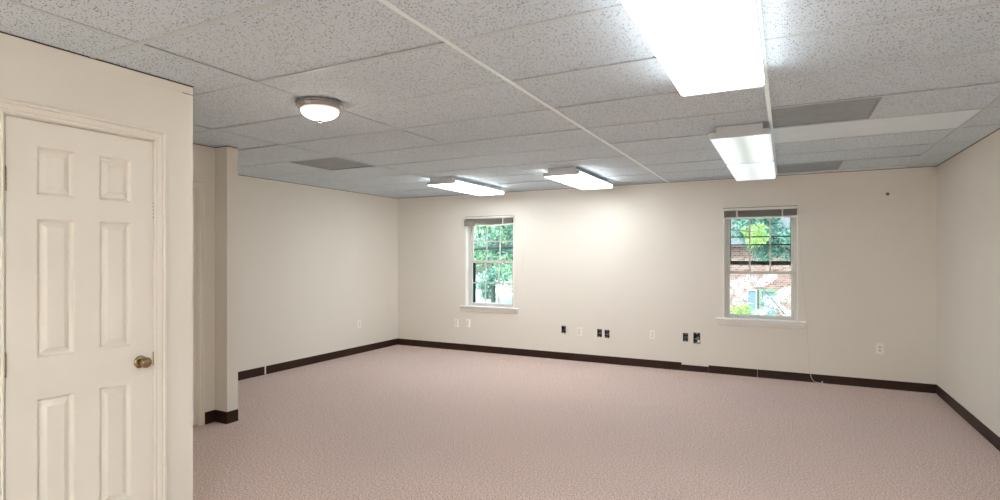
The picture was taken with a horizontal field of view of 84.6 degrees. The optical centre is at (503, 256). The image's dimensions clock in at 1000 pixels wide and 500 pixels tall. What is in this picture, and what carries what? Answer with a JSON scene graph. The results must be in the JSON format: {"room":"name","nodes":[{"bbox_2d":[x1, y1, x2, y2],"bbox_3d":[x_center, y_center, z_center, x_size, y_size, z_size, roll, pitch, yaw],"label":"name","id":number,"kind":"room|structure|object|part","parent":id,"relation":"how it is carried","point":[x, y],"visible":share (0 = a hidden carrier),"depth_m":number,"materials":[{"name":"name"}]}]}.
{"room":"empty office room","nodes":[
{"label":"empty office room","id":0,"kind":"room"},
{"bbox_2d":[0,33,192,499],"bbox_3d":[-2.932,0.178,0.779,0.120,2.467,5.113,0,0,27],"label":"wall","id":1,"kind":"structure","parent":0,"point":[26,76],"depth_m":2.92,"materials":[{"name":"paint"}]},
{"bbox_2d":[0,97,166,499],"bbox_3d":[-1.972,0.376,2.577,0.189,2.072,0.735,0,0,27],"label":"door","id":2,"kind":"structure","parent":1,"relation":"in","point":[83,212],"depth_m":2.54,"materials":[{"name":"beige paint"}]},
{"bbox_3d":[-2.011,-0.376,2.463,0.018,0.208,0.142,0,0,27],"label":"panel","id":3,"kind":"part","parent":2,"relation":"part of","materials":[{"name":"beige paint"}]},
{"bbox_3d":[-2.011,0.138,2.463,0.018,0.608,0.142,0,0,27],"label":"panel","id":4,"kind":"part","parent":2,"relation":"part of","materials":[{"name":"beige paint"}]},
{"bbox_3d":[-2.011,0.911,2.463,0.018,0.572,0.142,0,0,27],"label":"panel","id":5,"kind":"part","parent":2,"relation":"part of","materials":[{"name":"beige paint"}]},
{"bbox_3d":[-1.899,-0.376,2.681,0.018,0.208,0.142,0,0,27],"label":"panel","id":6,"kind":"part","parent":2,"relation":"part of","materials":[{"name":"beige paint"}]},
{"bbox_3d":[-1.899,0.138,2.681,0.018,0.608,0.142,0,0,27],"label":"panel","id":7,"kind":"part","parent":2,"relation":"part of","materials":[{"name":"beige paint"}]},
{"bbox_3d":[-1.899,0.911,2.681,0.018,0.572,0.142,0,0,27],"label":"panel","id":8,"kind":"part","parent":2,"relation":"part of","materials":[{"name":"beige paint"}]},
{"bbox_3d":[-1.809,0.531,2.763,0.068,0.064,0.064,0,0,27],"label":"knob","id":9,"kind":"part","parent":2,"relation":"part of","materials":[{"name":"gold metal"}]},
{"bbox_2d":[0,33,192,95],"bbox_3d":[-2.876,-0.909,0.756,0.001,0.043,5.103,0,0,27],"label":"crown molding","id":10,"kind":"structure","parent":1,"relation":"attached to","point":[5,39],"depth_m":2.58,"materials":[{"name":"paint"}]},
{"bbox_2d":[193,143,214,411],"bbox_3d":[-2.794,0.178,4.228,0.120,2.467,1.152,0,0,27],"label":"wall","id":11,"kind":"structure","parent":0,"point":[203,156],"depth_m":4.67,"materials":[{"name":"paint"}]},
{"bbox_2d":[193,181,204,425],"bbox_3d":[-2.730,0.394,4.327,0.144,2.035,0.711,0,0,27],"label":"door","id":12,"kind":"structure","parent":11,"relation":"in","point":[198,187],"depth_m":4.58,"materials":[{"name":"beige paint"}]},
{"bbox_2d":[215,145,237,411],"bbox_3d":[-2.919,0.178,4.998,1.354,2.467,0.105,0,0,27],"label":"wall","id":13,"kind":"structure","parent":0,"point":[226,158],"depth_m":4.68,"materials":[{"name":"paint"}]},
{"bbox_2d":[205,409,238,423],"bbox_3d":[-2.403,1.362,4.674,0.249,0.100,0.097,0,0,-7],"label":"baseboard","id":14,"kind":"structure","parent":13,"relation":"attached to","point":[218,416],"depth_m":4.67,"materials":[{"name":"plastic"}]},
{"bbox_2d":[238,174,396,373],"bbox_3d":[-4.107,0.178,4.306,0.130,2.467,10.578,0,0,27],"label":"wall","id":15,"kind":"structure","parent":0,"point":[314,262],"depth_m":7.22,"materials":[{"name":"paint"}]},
{"bbox_2d":[238,338,397,380],"bbox_3d":[-2.600,1.362,7.095,0.009,0.099,3.918,0,0,27],"label":"baseboard","id":16,"kind":"structure","parent":15,"relation":"attached to","point":[255,372],"depth_m":7.23,"materials":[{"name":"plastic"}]},
{"bbox_2d":[357,320,360,327],"bbox_3d":[-2.116,0.984,8.040,0.009,0.116,0.071,0,0,27],"label":"wall outlet","id":17,"kind":"object","parent":15,"relation":"attached to","point":[358,321],"visible":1,"depth_m":8.03,"materials":[{"name":"plastic"}]},
{"bbox_2d":[0,31,999,198],"bbox_3d":[-0.965,-0.935,2.679,6.947,0.006,10.288,0,0,27],"label":"trim","id":18,"kind":"structure","parent":15,"relation":"attached to","point":[0,31],"depth_m":4.45,"materials":[{"name":"white metal"}]},
{"bbox_2d":[0,0,999,197],"bbox_3d":[-0.958,-1.045,2.692,7.207,0.220,10.578,0,0,27],"label":"ceiling","id":19,"kind":"structure","parent":0,"point":[502,94],"depth_m":2.91,"materials":[{"name":"acoustic ceiling tile"},{"name":"enamel"}]},
{"bbox_2d":[295,96,343,123],"bbox_3d":[-1.117,-0.871,3.339,0.282,0.129,0.282,0,0,27],"label":"dome ceiling light","id":20,"kind":"object","parent":19,"relation":"attached to","point":[320,109],"visible":1,"depth_m":3.25,"materials":[{"name":"white glass"}]},
{"bbox_3d":[-1.117,-0.862,3.339,0.225,0.062,0.225,0,0,27],"label":"lamp shade","id":21,"kind":"part","parent":20,"relation":"part of","materials":[{"name":"white glass"}]},
{"bbox_2d":[291,157,372,169],"bbox_3d":[-1.725,-0.945,5.561,0.619,0.013,0.584,0,0,27],"label":"ceiling vent","id":22,"kind":"object","parent":19,"relation":"in","point":[334,163],"visible":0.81,"depth_m":5.55,"materials":[{"name":"grey metal"}]},
{"bbox_2d":[427,176,503,195],"bbox_3d":[-0.458,-0.892,7.002,0.402,0.085,1.236,0,0,27],"label":"fluorescent ceiling light","id":23,"kind":"object","parent":19,"relation":"attached to","point":[450,183],"visible":1,"depth_m":6.74,"materials":[{"name":"plastic"}]},
{"bbox_2d":[543,167,612,189],"bbox_3d":[0.882,-0.892,6.315,0.402,0.085,1.236,0,0,27],"label":"fluorescent ceiling light","id":24,"kind":"object","parent":19,"relation":"attached to","point":[576,177],"visible":1,"depth_m":6.04,"materials":[{"name":"plastic"}]},
{"bbox_2d":[621,0,764,96],"bbox_3d":[0.840,-0.892,2.280,0.402,0.085,1.256,0,0,27],"label":"fluorescent ceiling light","id":25,"kind":"object","parent":19,"relation":"attached to","point":[704,46],"visible":1,"depth_m":2.16,"materials":[{"name":"plastic"}]},
{"bbox_2d":[709,123,775,180],"bbox_3d":[2.226,-0.892,4.985,0.403,0.086,2.447,0,0,27],"label":"fluorescent ceiling light","id":26,"kind":"object","parent":19,"relation":"attached to","point":[746,150],"visible":1,"depth_m":4.39,"materials":[{"name":"plastic"}]},
{"bbox_2d":[710,134,773,164],"bbox_3d":[1.949,-0.867,4.443,0.400,0.034,1.216,0,0,27],"label":"diffuser","id":27,"kind":"object","parent":26,"relation":"attached to","point":[734,149],"depth_m":4.27,"materials":[{"name":"white plastic"}]},
{"bbox_2d":[727,162,775,180],"bbox_3d":[2.504,-0.867,5.527,0.400,0.034,1.216,0,0,27],"label":"diffuser","id":28,"kind":"object","parent":26,"relation":"attached to","point":[753,170],"depth_m":5.41,"materials":[{"name":"white plastic"}]},
{"bbox_2d":[777,160,842,172],"bbox_3d":[3.200,-0.945,5.778,0.584,0.013,0.584,0,0,27],"label":"ceiling vent","id":29,"kind":"object","parent":19,"relation":"in","point":[829,165],"visible":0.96,"depth_m":5.80,"materials":[{"name":"grey metal"}]},
{"bbox_2d":[771,95,881,127],"bbox_3d":[2.088,-0.945,3.608,0.584,0.013,0.584,0,0,27],"label":"ceiling vent","id":30,"kind":"object","parent":19,"relation":"in","point":[859,109],"visible":0.93,"depth_m":3.59,"materials":[{"name":"grey metal"}]},
{"bbox_2d":[193,345,999,499],"bbox_3d":[-0.958,1.472,2.692,7.207,0.120,10.578,0,0,27],"label":"floor","id":31,"kind":"structure","parent":0,"point":[396,422],"depth_m":4.34,"materials":[{"name":"carpet"}]},
{"bbox_2d":[397,165,936,383],"bbox_3d":[1.417,0.178,7.328,6.947,2.467,0.160,0,0,27],"label":"wall","id":32,"kind":"structure","parent":0,"point":[628,261],"depth_m":6.83,"materials":[{"name":"paint"}]},
{"bbox_2d":[454,319,457,326],"bbox_3d":[-0.720,1.002,8.328,0.071,0.116,0.009,0,0,27],"label":"wall outlet","id":33,"kind":"object","parent":32,"relation":"attached to","point":[455,320],"visible":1,"depth_m":8.33,"materials":[{"name":"plastic"}]},
{"bbox_2d":[466,319,469,326],"bbox_3d":[-0.539,0.998,8.235,0.071,0.116,0.009,0,0,27],"label":"wall outlet","id":34,"kind":"object","parent":32,"relation":"attached to","point":[467,320],"visible":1,"depth_m":8.23,"materials":[{"name":"plastic"}]},
{"bbox_2d":[459,218,518,313],"bbox_3d":[-0.190,0.112,8.123,0.970,1.410,0.210,0,0,27],"label":"window","id":35,"kind":"structure","parent":32,"relation":"in","point":[470,263],"depth_m":8.23,"materials":[{"name":"white paint"}]},
{"bbox_3d":[-0.145,0.400,8.210,0.786,0.666,0.012,0,0,27],"label":"storm frame","id":36,"kind":"part","parent":35,"relation":"part of","materials":[{"name":"black metal"}]},
{"bbox_3d":[-0.157,-0.231,8.186,0.752,0.635,0.028,0,0,27],"label":"sash","id":37,"kind":"part","parent":35,"relation":"part of","materials":[{"name":"glass"}]},
{"bbox_3d":[-0.165,0.083,8.172,0.788,1.328,0.080,0,0,27],"label":"frame","id":38,"kind":"part","parent":35,"relation":"part of","materials":[{"name":"paint"}]},
{"bbox_3d":[-0.192,0.743,8.119,0.970,0.020,0.200,0,0,27],"label":"sill","id":39,"kind":"part","parent":35,"relation":"part of","materials":[{"name":"white paint"}]},
{"bbox_3d":[-0.172,0.394,8.158,0.752,0.678,0.028,0,0,27],"label":"sash","id":40,"kind":"part","parent":35,"relation":"part of","materials":[{"name":"glass"}]},
{"bbox_2d":[464,215,523,272],"bbox_3d":[-0.154,-0.182,8.027,0.976,0.835,0.075,0,0,27],"label":"window blind","id":41,"kind":"object","parent":35,"relation":"attached to","point":[508,219],"visible":1,"depth_m":8.03,"materials":[{"name":"white plastic"}]},
{"bbox_3d":[-0.217,-0.469,8.070,0.800,0.032,0.054,0,0,27],"label":"rail","id":42,"kind":"part","parent":41,"relation":"part of","materials":[{"name":"white plastic"}]},
{"bbox_2d":[577,327,581,335],"bbox_3d":[1.023,1.012,7.435,0.071,0.116,0.009,0,0,27],"label":"wall outlet","id":43,"kind":"object","parent":32,"relation":"attached to","point":[579,329],"visible":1,"depth_m":7.43,"materials":[{"name":"plastic"}]},
{"bbox_2d":[597,329,601,336],"bbox_3d":[1.290,1.015,7.342,0.061,0.105,0.072,0,0,27],"label":"junction box","id":44,"kind":"object","parent":32,"relation":"in","point":[599,331],"visible":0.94,"depth_m":7.32,"materials":[{"name":"plastic"}]},
{"bbox_2d":[605,330,608,337],"bbox_3d":[1.381,1.021,7.295,0.061,0.105,0.072,0,0,27],"label":"junction box","id":45,"kind":"object","parent":32,"relation":"in","point":[606,331],"visible":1,"depth_m":7.29,"materials":[{"name":"plastic"}]},
{"bbox_2d":[650,330,654,338],"bbox_3d":[1.891,0.992,6.990,0.071,0.116,0.009,0,0,27],"label":"wall outlet","id":46,"kind":"object","parent":32,"relation":"attached to","point":[652,332],"visible":1,"depth_m":6.99,"materials":[{"name":"plastic"}]},
{"bbox_2d":[398,338,936,393],"bbox_3d":[1.379,1.362,7.253,6.947,0.099,0.009,0,0,27],"label":"baseboard","id":47,"kind":"structure","parent":32,"relation":"attached to","point":[827,379],"depth_m":6.81,"materials":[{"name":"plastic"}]},
{"bbox_2d":[683,333,687,340],"bbox_3d":[2.268,0.997,6.840,0.059,0.102,0.072,0,0,27],"label":"junction box","id":48,"kind":"object","parent":32,"relation":"in","point":[685,335],"visible":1,"depth_m":6.85,"materials":[{"name":"plastic"}]},
{"bbox_2d":[693,333,699,343],"bbox_3d":[2.385,1.000,6.777,0.077,0.132,0.078,0,0,27],"label":"junction box","id":49,"kind":"object","parent":32,"relation":"in","point":[696,336],"visible":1,"depth_m":6.80,"materials":[{"name":"plastic"}]},
{"bbox_2d":[716,209,805,328],"bbox_3d":[3.018,0.119,6.480,0.954,1.395,0.210,0,0,27],"label":"window","id":50,"kind":"structure","parent":32,"relation":"in","point":[791,321],"depth_m":6.49,"materials":[{"name":"white paint"}]},
{"bbox_3d":[3.062,-0.234,6.566,0.770,0.664,0.012,0,0,27],"label":"storm frame","id":51,"kind":"part","parent":50,"relation":"part of","materials":[{"name":"black metal"}]},
{"bbox_3d":[3.036,0.450,6.514,0.736,0.565,0.028,0,0,27],"label":"sash","id":52,"kind":"part","parent":50,"relation":"part of","materials":[{"name":"glass"}]},
{"bbox_3d":[3.050,-0.167,6.543,0.736,0.733,0.028,0,0,27],"label":"sash","id":53,"kind":"part","parent":50,"relation":"part of","materials":[{"name":"glass"}]},
{"bbox_3d":[3.016,0.743,6.475,0.954,0.020,0.200,0,0,27],"label":"sill","id":54,"kind":"part","parent":50,"relation":"part of","materials":[{"name":"white paint"}]},
{"bbox_2d":[722,205,822,383],"bbox_3d":[3.091,0.413,6.361,1.046,1.994,0.081,0,0,27],"label":"window blind","id":55,"kind":"object","parent":50,"relation":"attached to","point":[767,211],"visible":1,"depth_m":6.38,"materials":[{"name":"white plastic"}]},
{"bbox_3d":[2.990,-0.461,6.426,0.784,0.019,0.054,0,0,27],"label":"rail","id":56,"kind":"part","parent":55,"relation":"part of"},
{"bbox_3d":[3.438,0.431,6.164,0.248,1.958,0.047,0,0,27],"label":"pull cord","id":57,"kind":"part","parent":55,"relation":"part of","materials":[{"name":"white fabric"}]},
{"bbox_2d":[876,343,883,353],"bbox_3d":[4.034,0.987,5.892,0.071,0.116,0.009,0,0,27],"label":"wall outlet","id":58,"kind":"object","parent":32,"relation":"attached to","point":[879,346],"visible":1,"depth_m":5.89,"materials":[{"name":"plastic"}]},
{"bbox_2d":[937,129,999,436],"bbox_3d":[2.191,0.178,1.079,0.130,2.467,10.578,0,0,27],"label":"wall","id":59,"kind":"structure","parent":0,"point":[968,183],"depth_m":4.64,"materials":[{"name":"paint"}]},
{"bbox_2d":[936,385,999,450],"bbox_3d":[2.122,1.365,1.097,0.009,0.093,10.288,0,0,27],"label":"baseboard","id":60,"kind":"structure","parent":59,"relation":"attached to","point":[964,413],"depth_m":4.62,"materials":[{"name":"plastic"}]},
{"label":"outside","id":61,"kind":"structure","parent":0,"visible":0},
{"bbox_2d":[476,273,511,303],"bbox_3d":[18.180,4.462,68.377,150.000,0.200,121.712,0,0,27],"label":"ground","id":62,"kind":"structure","parent":61,"point":[504,299],"depth_m":61.91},
{"bbox_2d":[476,280,496,298],"bbox_3d":[-1.955,3.407,57.020,2.803,2.112,1.992,0,0,-14],"label":"bush","id":63,"kind":"object","parent":62,"relation":"on","point":[481,286],"visible":0.63,"depth_m":56.76,"materials":[{"name":"green plant"}]},
{"bbox_2d":[474,225,512,302],"bbox_3d":[-0.918,0.350,52.272,9.237,8.030,6.176,0,0,27],"label":"tree","id":64,"kind":"object","parent":62,"relation":"on","point":[492,276],"visible":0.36,"depth_m":50.69,"materials":[{"name":"green plant"}]},
{"bbox_2d":[474,224,512,294],"bbox_3d":[0.077,1.061,15.068,3.498,6.605,2.748,0,0,-8],"label":"shade tree","id":65,"kind":"object","parent":62,"relation":"on","point":[510,246],"visible":0.25,"depth_m":14.84,"materials":[{"name":"green plant"}]},
{"bbox_2d":[730,304,752,314],"bbox_3d":[5.761,2.749,13.447,0.702,3.227,0.612,0,0,27],"label":"bush","id":66,"kind":"object","parent":62,"relation":"on","point":[737,309],"visible":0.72,"depth_m":13.34,"materials":[{"name":"green plant"}]},
{"bbox_2d":[731,223,768,248],"bbox_3d":[6.877,1.672,16.765,2.307,5.381,1.012,0,0,27],"label":"tree","id":67,"kind":"object","parent":62,"relation":"on","point":[760,239],"visible":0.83,"depth_m":16.29,"materials":[{"name":"green plant"}]},
{"bbox_2d":[730,217,790,315],"bbox_3d":[14.842,0.737,31.160,21.200,7.250,8.000,0,0,27],"label":"brick house","id":68,"kind":"structure","parent":62,"relation":"on","point":[738,253],"depth_m":28.19,"materials":[{"name":"red brick"}]},
{"bbox_3d":[12.784,2.427,28.294,0.370,1.370,0.020,0,0,27],"label":"pane","id":69,"kind":"part","parent":68,"relation":"part of","materials":[{"name":"glass"}]},
{"bbox_2d":[757,289,758,314],"bbox_3d":[13.009,2.402,28.119,0.080,1.460,0.085,0,0,27],"label":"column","id":70,"kind":"structure","parent":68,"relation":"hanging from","point":[757,289],"depth_m":28.08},
{"bbox_3d":[13.438,2.452,27.959,0.540,1.320,0.020,0,0,27],"label":"pane","id":71,"kind":"part","parent":68,"relation":"part of","materials":[{"name":"glass"}]},
{"bbox_2d":[731,214,789,260],"bbox_3d":[8.786,1.208,17.851,2.987,6.311,2.371,0,0,12],"label":"evergreen tree","id":72,"kind":"object","parent":62,"relation":"on","point":[763,252],"visible":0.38,"depth_m":17.83,"materials":[{"name":"green plant"}]},
{"bbox_2d":[730,274,790,315],"bbox_3d":[6.397,2.376,13.579,1.670,3.974,1.014,0,0,27],"label":"blossom tree","id":73,"kind":"object","parent":62,"relation":"on","point":[773,298],"visible":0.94,"depth_m":13.57,"materials":[{"name":"white plant"}]}
]}

